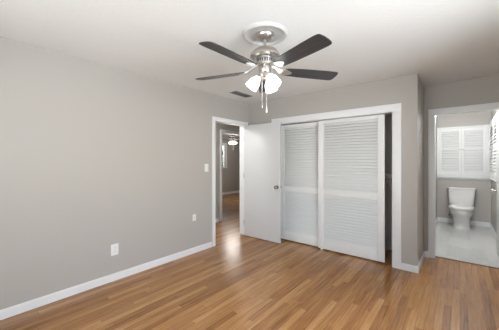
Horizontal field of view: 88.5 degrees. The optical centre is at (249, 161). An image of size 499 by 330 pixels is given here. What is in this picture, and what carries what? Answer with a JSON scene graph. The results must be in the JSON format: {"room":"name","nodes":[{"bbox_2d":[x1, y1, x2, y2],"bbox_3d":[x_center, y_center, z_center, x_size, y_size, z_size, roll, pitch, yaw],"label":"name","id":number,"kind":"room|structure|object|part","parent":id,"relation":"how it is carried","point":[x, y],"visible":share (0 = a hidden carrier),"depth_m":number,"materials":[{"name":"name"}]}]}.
{"room":"bedroom","nodes":[
{"label":"bedroom","id":0,"kind":"room"},
{"bbox_2d":[0,37,248,309],"bbox_3d":[-1.103,0.145,3.572,0.120,2.440,6.720,0,0,39],"label":"wall","id":1,"kind":"structure","parent":0,"point":[94,156],"depth_m":2.76,"materials":[{"name":"grey paint"}]},
{"bbox_2d":[0,242,211,319],"bbox_3d":[-1.892,1.324,2.507,0.014,0.082,4.072,0,0,39],"label":"baseboard","id":2,"kind":"structure","parent":1,"relation":"attached to","point":[5,313],"depth_m":2.73,"materials":[{"name":"white paint"}]},
{"bbox_2d":[111,243,118,255],"bbox_3d":[-1.543,1.013,2.935,0.009,0.128,0.082,0,0,39],"label":"wall outlet","id":3,"kind":"object","parent":1,"relation":"attached to","point":[114,247],"visible":1,"depth_m":2.93,"materials":[{"name":"white plastic"}]},
{"bbox_2d":[212,116,247,246],"bbox_3d":[-0.359,0.324,4.464,0.138,2.082,0.882,0,0,39],"label":"door frame","id":4,"kind":"structure","parent":1,"relation":"attached to","point":[214,119],"depth_m":4.28,"materials":[{"name":"white paint"}]},
{"bbox_2d":[244,122,281,242],"bbox_3d":[0.209,0.353,4.465,0.777,2.000,0.171,0,0,39],"label":"door","id":5,"kind":"structure","parent":1,"relation":"in","point":[262,142],"depth_m":4.43,"materials":[{"name":"grey paint"}]},
{"bbox_2d":[216,123,239,221],"bbox_3d":[0.009,0.145,6.722,0.120,2.440,7.640,0,0,39],"label":"wall","id":6,"kind":"structure","parent":0,"point":[219,126],"depth_m":5.77,"materials":[{"name":"grey paint"}]},
{"bbox_2d":[220,129,239,221],"bbox_3d":[-0.368,0.321,6.155,0.018,2.088,0.931,0,0,39],"label":"door frame","id":7,"kind":"structure","parent":6,"relation":"attached to","point":[221,130],"depth_m":5.82,"materials":[{"name":"white paint"}]},
{"bbox_2d":[222,135,239,192],"bbox_3d":[-1.780,0.145,9.744,0.120,2.440,5.240,0,0,39],"label":"wall","id":8,"kind":"structure","parent":0,"point":[230,175],"depth_m":10.88,"materials":[{"name":"grey paint"}]},
{"bbox_2d":[222,143,226,167],"bbox_3d":[-1.332,-0.232,10.230,0.135,1.037,1.190,0,0,39],"label":"window","id":9,"kind":"structure","parent":8,"relation":"in","point":[224,144],"depth_m":10.62,"materials":[{"name":"white paint"}]},
{"bbox_3d":[-1.361,-0.210,10.254,0.060,0.950,1.020,0,0,39],"label":"frame","id":10,"kind":"part","parent":9,"relation":"part of","materials":[{"name":"white paint"}]},
{"bbox_2d":[222,190,239,194],"bbox_3d":[-1.728,1.324,9.701,0.014,0.082,5.000,0,0,39],"label":"baseboard","id":11,"kind":"structure","parent":8,"relation":"attached to","point":[238,190],"depth_m":10.84,"materials":[{"name":"white paint"}]},
{"bbox_2d":[0,0,498,136],"bbox_3d":[-0.022,-1.125,4.936,8.940,0.100,10.440,0,0,39],"label":"ceiling","id":12,"kind":"structure","parent":0,"point":[441,41],"depth_m":2.21,"materials":[{"name":"white paint"}]},
{"bbox_2d":[222,135,239,149],"bbox_3d":[-0.609,-0.739,9.143,1.290,0.672,1.237,0,0,5],"label":"ceiling fan","id":13,"kind":"object","parent":12,"relation":"hanging from","point":[232,138],"visible":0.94,"depth_m":9.14,"materials":[{"name":"silver metal"}]},
{"bbox_2d":[229,91,251,97],"bbox_3d":[-0.133,-1.069,4.108,0.150,0.012,0.400,0,0,39],"label":"ceiling vent","id":14,"kind":"object","parent":12,"relation":"in","point":[238,93],"visible":1,"depth_m":4.08,"materials":[{"name":"grey metal"}]},
{"bbox_2d":[242,22,287,45],"bbox_3d":[0.131,-1.063,2.163,0.386,0.024,0.386,0,0,39],"label":"ceiling medallion","id":15,"kind":"object","parent":12,"relation":"attached to","point":[280,31],"visible":0.86,"depth_m":2.12,"materials":[{"name":"white paint"}]},
{"bbox_2d":[195,29,337,112],"bbox_3d":[0.099,-0.736,2.127,1.290,0.672,1.237,0,0,39],"label":"ceiling fan","id":16,"kind":"object","parent":12,"relation":"hanging from","point":[265,57],"visible":1,"depth_m":2.10,"materials":[{"name":"brown wood"}]},
{"bbox_3d":[-0.256,-0.769,2.321,0.499,0.006,0.138,0,12,22],"label":"fan blade","id":17,"kind":"part","parent":16,"relation":"part of","materials":[{"name":"black wood"}]},
{"bbox_3d":[-0.138,-0.769,1.844,0.138,0.006,0.499,15,10,39],"label":"fan blade","id":18,"kind":"part","parent":16,"relation":"part of","materials":[{"name":"black wood"}]},
{"bbox_3d":[-0.010,-0.784,2.214,0.180,0.052,0.080,0,12,22],"label":"blade arm","id":19,"kind":"part","parent":16,"relation":"part of","materials":[{"name":"silver metal"}]},
{"bbox_3d":[0.024,-0.656,2.163,0.117,0.132,0.116,0,0,39],"label":"lamp shade","id":20,"kind":"part","parent":16,"relation":"part of","materials":[{"name":"white glass"}]},
{"bbox_3d":[0.039,-0.784,2.045,0.080,0.052,0.180,16,10,39],"label":"blade arm","id":21,"kind":"part","parent":16,"relation":"part of","materials":[{"name":"silver metal"}]},
{"bbox_3d":[0.161,-0.769,2.580,0.138,0.006,0.499,-12,-1,4],"label":"fan blade","id":22,"kind":"part","parent":16,"relation":"part of","materials":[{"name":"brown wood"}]},
{"bbox_3d":[0.141,-0.597,2.115,0.005,0.310,0.005,0,0,39],"label":"pull chain","id":23,"kind":"part","parent":16,"relation":"part of","materials":[{"name":"silver metal"}]},
{"bbox_3d":[0.186,-0.656,2.248,0.109,0.132,0.125,0,0,39],"label":"lamp shade","id":24,"kind":"part","parent":16,"relation":"part of","materials":[{"name":"white glass"}]},
{"bbox_3d":[0.191,-0.656,2.081,0.124,0.132,0.109,0,0,39],"label":"lamp shade","id":25,"kind":"part","parent":16,"relation":"part of","materials":[{"name":"white glass"}]},
{"bbox_3d":[0.216,-0.784,2.039,0.080,0.052,0.180,14,-7,-31],"label":"blade arm","id":26,"kind":"part","parent":16,"relation":"part of","materials":[{"name":"silver metal"}]},
{"bbox_3d":[0.275,-0.784,2.206,0.180,0.052,0.080,0,-12,-14],"label":"blade arm","id":27,"kind":"part","parent":16,"relation":"part of","materials":[{"name":"silver metal"}]},
{"bbox_3d":[0.352,-0.769,1.809,0.138,0.006,0.499,14,-7,-31],"label":"fan blade","id":28,"kind":"part","parent":16,"relation":"part of","materials":[{"name":"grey wood"}]},
{"bbox_3d":[0.536,-0.769,2.264,0.499,0.006,0.138,0,-12,-14],"label":"fan blade","id":29,"kind":"part","parent":16,"relation":"part of","materials":[{"name":"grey wood"}]},
{"bbox_2d":[0,192,498,329],"bbox_3d":[-0.022,1.415,4.936,8.940,0.100,10.440,0,0,39],"label":"floor","id":30,"kind":"structure","parent":0,"point":[241,282],"depth_m":2.66,"materials":[{"name":"brown wood"}]},
{"bbox_2d":[447,186,475,229],"bbox_3d":[4.383,0.963,5.296,0.468,0.804,0.737,0,0,39],"label":"toilet","id":31,"kind":"object","parent":30,"relation":"on","point":[461,199],"visible":1,"depth_m":5.30,"materials":[{"name":"white ceramic"}]},
{"bbox_3d":[4.545,0.765,5.494,0.444,0.331,0.204,0,0,39],"label":"tank","id":32,"kind":"part","parent":31,"relation":"part of","materials":[{"name":"white ceramic"}]},
{"bbox_3d":[4.544,0.580,5.493,0.468,0.038,0.222,0,0,39],"label":"tank lid","id":33,"kind":"part","parent":31,"relation":"part of","materials":[{"name":"white ceramic"}]},
{"bbox_3d":[4.339,0.926,5.243,0.408,0.028,0.589,0,0,39],"label":"seat lid","id":34,"kind":"part","parent":31,"relation":"part of","materials":[{"name":"white plastic"}]},
{"bbox_3d":[4.339,0.952,5.243,0.416,0.022,0.598,0,0,39],"label":"seat","id":35,"kind":"part","parent":31,"relation":"part of","materials":[{"name":"white plastic"}]},
{"bbox_2d":[435,256,498,268],"bbox_3d":[2.932,1.361,3.441,0.698,0.007,0.030,0,0,39],"label":"threshold","id":36,"kind":"object","parent":30,"relation":"on","point":[435,256],"visible":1,"depth_m":3.43,"materials":[{"name":"brown wood"}]},
{"bbox_2d":[249,73,418,265],"bbox_3d":[1.062,0.145,4.019,2.660,2.440,0.120,0,0,39],"label":"wall","id":37,"kind":"structure","parent":0,"point":[404,90],"depth_m":3.25,"materials":[{"name":"grey paint"}]},
{"bbox_2d":[281,122,324,246],"bbox_3d":[0.858,0.363,4.236,0.812,1.967,0.035,0,0,39],"label":"door","id":38,"kind":"structure","parent":37,"relation":"in","point":[299,189],"depth_m":4.25,"materials":[{"name":"white paint"}]},
{"bbox_2d":[271,103,400,268],"bbox_3d":[1.190,0.315,3.902,1.975,2.100,0.138,0,0,39],"label":"door frame","id":39,"kind":"structure","parent":37,"relation":"attached to","point":[395,108],"depth_m":3.28,"materials":[{"name":"white paint"}]},
{"bbox_2d":[318,114,384,262],"bbox_3d":[1.440,0.361,3.705,0.933,1.972,0.035,0,0,39],"label":"door","id":40,"kind":"structure","parent":37,"relation":"in","point":[351,204],"depth_m":3.66,"materials":[{"name":"white paint"}]},
{"bbox_2d":[401,263,418,273],"bbox_3d":[1.031,1.324,3.958,2.660,0.082,0.014,0,0,39],"label":"baseboard","id":41,"kind":"structure","parent":37,"relation":"attached to","point":[407,267],"depth_m":3.17,"materials":[{"name":"white paint"}]},
{"bbox_2d":[281,75,498,250],"bbox_3d":[2.125,0.145,4.052,4.260,2.440,0.120,0,0,39],"label":"wall","id":42,"kind":"structure","parent":0,"point":[482,90],"depth_m":3.63,"materials":[{"name":"grey paint"}]},
{"bbox_2d":[330,173,391,189],"bbox_3d":[1.765,0.316,4.057,1.378,0.259,0.330,0,0,39],"label":"closet shelf","id":43,"kind":"object","parent":42,"relation":"attached to","point":[387,175],"visible":0.25,"depth_m":3.89,"materials":[{"name":"white paint"}]},
{"bbox_2d":[428,102,498,258],"bbox_3d":[2.898,0.318,3.406,0.845,2.095,0.138,0,0,39],"label":"door frame","id":44,"kind":"structure","parent":42,"relation":"attached to","point":[431,112],"depth_m":3.59,"materials":[{"name":"white paint"}]},
{"bbox_2d":[419,78,436,260],"bbox_3d":[3.202,0.145,4.623,0.120,2.440,3.530,0,0,39],"label":"wall","id":45,"kind":"structure","parent":0,"point":[421,87],"depth_m":3.46,"materials":[{"name":"grey paint"}]},
{"bbox_2d":[418,251,424,270],"bbox_3d":[2.280,1.324,3.394,0.014,0.082,0.700,0,0,39],"label":"baseboard","id":46,"kind":"structure","parent":45,"relation":"attached to","point":[423,254],"depth_m":3.37,"materials":[{"name":"white paint"}]},
{"bbox_2d":[437,111,490,222],"bbox_3d":[4.725,0.145,5.579,1.020,2.440,0.120,0,0,39],"label":"wall","id":47,"kind":"structure","parent":0,"point":[482,200],"depth_m":5.52,"materials":[{"name":"grey paint"}]},
{"bbox_2d":[437,125,488,177],"bbox_3d":[4.601,-0.207,5.554,0.860,1.095,0.075,0,0,39],"label":"window shutters","id":48,"kind":"object","parent":47,"relation":"attached to","point":[478,153],"visible":1,"depth_m":5.53,"materials":[{"name":"white paint"}]},
{"bbox_3d":[4.455,-0.201,5.687,0.392,1.033,0.028,0,0,39],"label":"shutter panel","id":49,"kind":"part","parent":48,"relation":"part of","materials":[{"name":"white paint"}]},
{"bbox_3d":[4.760,-0.201,5.436,0.392,1.033,0.028,0,0,39],"label":"shutter panel","id":50,"kind":"part","parent":48,"relation":"part of","materials":[{"name":"white paint"}]},
{"bbox_2d":[437,176,490,180],"bbox_3d":[4.620,0.377,5.545,0.900,0.067,0.065,0,0,39],"label":"ledge","id":51,"kind":"object","parent":47,"relation":"attached to","point":[438,177],"visible":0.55,"depth_m":5.53,"materials":[{"name":"white paint"}]},
{"bbox_2d":[438,217,489,226],"bbox_3d":[4.636,1.319,5.565,0.872,0.092,0.014,0,0,39],"label":"baseboard","id":52,"kind":"structure","parent":47,"relation":"attached to","point":[476,223],"depth_m":5.45,"materials":[{"name":"white paint"}]},
{"bbox_2d":[491,110,498,233],"bbox_3d":[4.175,0.145,4.200,0.120,2.440,2.710,0,0,39],"label":"wall","id":53,"kind":"structure","parent":0,"point":[494,112],"depth_m":4.77,"materials":[{"name":"grey paint"}]},
{"bbox_2d":[490,223,496,240],"bbox_3d":[4.364,1.319,4.536,0.014,0.092,1.950,0,0,39],"label":"baseboard","id":54,"kind":"structure","parent":53,"relation":"attached to","point":[491,226],"depth_m":4.78,"materials":[{"name":"white paint"}]},
{"bbox_2d":[489,113,498,182],"bbox_3d":[4.356,-0.207,4.575,0.075,1.095,1.500,0,0,39],"label":"window shutters","id":55,"kind":"object","parent":53,"relation":"attached to","point":[492,147],"visible":0.88,"depth_m":4.54,"materials":[{"name":"white paint"}]},
{"bbox_3d":[4.590,-0.201,4.845,0.028,1.033,0.712,0,0,39],"label":"shutter panel","id":56,"kind":"part","parent":55,"relation":"part of","materials":[{"name":"white paint"}]},
{"bbox_3d":[4.137,-0.201,4.293,0.028,1.033,0.712,0,0,39],"label":"shutter panel","id":57,"kind":"part","parent":55,"relation":"part of","materials":[{"name":"white paint"}]},
{"bbox_2d":[491,115,498,256],"bbox_3d":[3.429,0.354,3.537,0.103,1.998,0.708,0,0,39],"label":"door","id":58,"kind":"structure","parent":53,"relation":"in","point":[497,189],"depth_m":3.70,"materials":[{"name":"grey paint"}]}
]}

